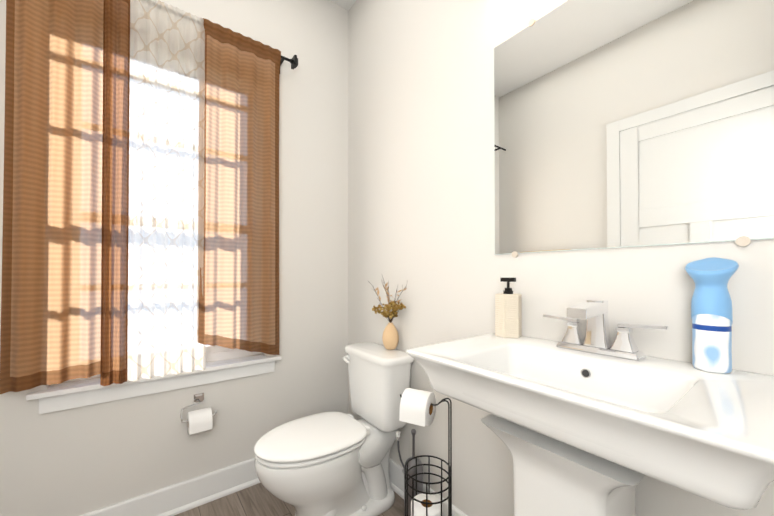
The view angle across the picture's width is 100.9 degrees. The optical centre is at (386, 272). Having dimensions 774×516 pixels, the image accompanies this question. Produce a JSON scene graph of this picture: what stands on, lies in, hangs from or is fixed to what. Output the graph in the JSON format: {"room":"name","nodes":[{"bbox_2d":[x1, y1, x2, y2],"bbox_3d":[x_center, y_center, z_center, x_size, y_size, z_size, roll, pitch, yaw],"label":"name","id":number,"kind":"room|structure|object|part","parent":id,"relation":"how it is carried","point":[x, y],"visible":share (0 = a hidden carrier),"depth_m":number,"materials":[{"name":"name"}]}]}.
{"room":"bathroom","nodes":[
{"label":"bathroom","id":0,"kind":"room"},
{"bbox_2d":[0,0,347,515],"bbox_3d":[-1.040,-0.315,1.731,2.120,3.040,0.150,0,-1,-37],"label":"wall","id":1,"kind":"structure","parent":0,"point":[77,461],"depth_m":1.89,"materials":[{"name":"white paint"}]},
{"bbox_2d":[0,0,297,393],"bbox_3d":[-1.112,-0.398,1.509,1.395,1.775,0.116,0,-1,-37],"label":"curtains","id":2,"kind":"object","parent":1,"relation":"attached to","point":[140,237],"visible":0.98,"depth_m":1.45,"materials":[{"name":"brown fabric"}]},
{"bbox_3d":[-1.113,-1.246,1.518,1.395,0.078,0.112,0,-1,-37],"label":"rod","id":3,"kind":"part","parent":2,"relation":"part of","materials":[{"name":"black metal"}]},
{"bbox_2d":[26,354,280,413],"bbox_3d":[-1.067,0.541,1.627,1.022,0.095,0.120,0,-1,-37],"label":"window sill","id":4,"kind":"structure","parent":1,"relation":"attached to","point":[63,397],"depth_m":1.51,"materials":[{"name":"white wood"}]},
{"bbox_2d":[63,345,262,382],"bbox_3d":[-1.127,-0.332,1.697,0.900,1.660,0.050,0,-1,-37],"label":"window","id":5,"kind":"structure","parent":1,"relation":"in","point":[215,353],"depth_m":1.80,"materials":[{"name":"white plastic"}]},
{"bbox_2d":[79,457,260,515],"bbox_3d":[-0.995,1.134,1.641,1.740,0.140,0.027,0,-1,-37],"label":"baseboard","id":6,"kind":"structure","parent":1,"relation":"attached to","point":[181,497],"depth_m":1.63,"materials":[{"name":"white"}]},
{"bbox_2d":[180,392,216,435],"bbox_3d":[-0.949,0.720,1.615,0.162,0.174,0.127,0,-1,-37],"label":"toilet paper holder","id":7,"kind":"object","parent":1,"relation":"attached to","point":[199,421],"visible":1,"depth_m":1.58,"materials":[{"name":"white paper"}]},
{"bbox_2d":[174,483,403,515],"bbox_3d":[-0.268,1.225,0.702,2.120,0.060,2.700,0,-1,-37],"label":"floor","id":8,"kind":"structure","parent":0,"point":[258,499],"depth_m":1.64,"materials":[{"name":"brown wood"}]},
{"bbox_2d":[254,342,413,515],"bbox_3d":[-0.263,0.812,1.583,0.748,0.783,0.434,0,-1,-37],"label":"toilet","id":9,"kind":"object","parent":8,"relation":"on","point":[329,464],"visible":0.96,"depth_m":1.53,"materials":[{"name":"white ceramic"}]},
{"bbox_2d":[368,276,406,349],"bbox_3d":[-0.001,0.216,1.702,0.184,0.409,0.202,0,-1,-37],"label":"vase","id":10,"kind":"object","parent":9,"relation":"on","point":[390,338],"visible":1,"depth_m":1.72,"materials":[{"name":"brown ceramic"}]},
{"bbox_2d":[404,429,422,515],"bbox_3d":[0.129,0.984,1.553,0.092,0.439,0.092,0,-1,-37],"label":"toilet brush","id":11,"kind":"object","parent":8,"relation":"on","point":[411,463],"visible":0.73,"depth_m":1.52,"materials":[{"name":"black metal"}]},
{"bbox_2d":[399,388,451,515],"bbox_3d":[0.147,0.827,1.216,0.183,0.740,0.196,0,-1,-37],"label":"toilet paper stand","id":12,"kind":"object","parent":8,"relation":"on","point":[417,407],"visible":1,"depth_m":1.18,"materials":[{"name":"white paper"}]},
{"bbox_2d":[406,333,773,515],"bbox_3d":[0.473,0.715,0.820,0.501,0.963,0.750,0,-1,-37],"label":"sink","id":13,"kind":"object","parent":8,"relation":"on","point":[579,433],"visible":0.96,"depth_m":0.71,"materials":[{"name":"white ceramic"}]},
{"bbox_2d":[495,278,521,337],"bbox_3d":[0.448,0.128,1.179,0.091,0.216,0.093,0,-1,-37],"label":"soap dispenser","id":14,"kind":"object","parent":13,"relation":"on","point":[508,312],"visible":0.94,"depth_m":1.14,"materials":[{"name":"beige stone"}]},
{"bbox_2d":[543,300,667,360],"bbox_3d":[0.573,0.158,0.902,0.176,0.152,0.314,0,-1,-37],"label":"faucet","id":15,"kind":"object","parent":13,"relation":"on","point":[597,338],"visible":1,"depth_m":0.91,"materials":[{"name":"silver metal"}]},
{"bbox_2d":[685,257,738,373],"bbox_3d":[0.769,0.098,0.758,0.090,0.268,0.090,0,-1,-37],"label":"air freshener","id":16,"kind":"object","parent":13,"relation":"on","point":[711,312],"visible":1,"depth_m":0.73,"materials":[{"name":"blue plastic"}]},
{"bbox_2d":[331,0,355,10],"bbox_3d":[-0.268,-1.885,0.732,2.120,0.080,2.700,0,-1,-37],"label":"ceiling","id":17,"kind":"structure","parent":0,"point":[346,4],"depth_m":2.18,"materials":[{"name":"white paint"}]},
{"bbox_2d":[348,0,773,515],"bbox_3d":[0.561,-0.319,1.254,0.150,3.040,2.550,0,-1,-37],"label":"wall","id":18,"kind":"structure","parent":0,"point":[421,149],"depth_m":1.43,"materials":[{"name":"white paint"}]},
{"bbox_2d":[389,458,466,515],"bbox_3d":[0.446,1.131,1.246,0.026,0.140,2.400,0,-1,-37],"label":"baseboard","id":19,"kind":"structure","parent":18,"relation":"attached to","point":[396,475],"depth_m":1.73,"materials":[{"name":"white"}]},
{"bbox_2d":[494,0,773,256],"bbox_3d":[0.664,-0.492,0.989,0.008,0.868,0.762,0,-1,-37],"label":"mirror","id":20,"kind":"object","parent":18,"relation":"attached to","point":[627,123],"visible":1,"depth_m":0.92,"materials":[{"name":"white mirror"}]}
]}

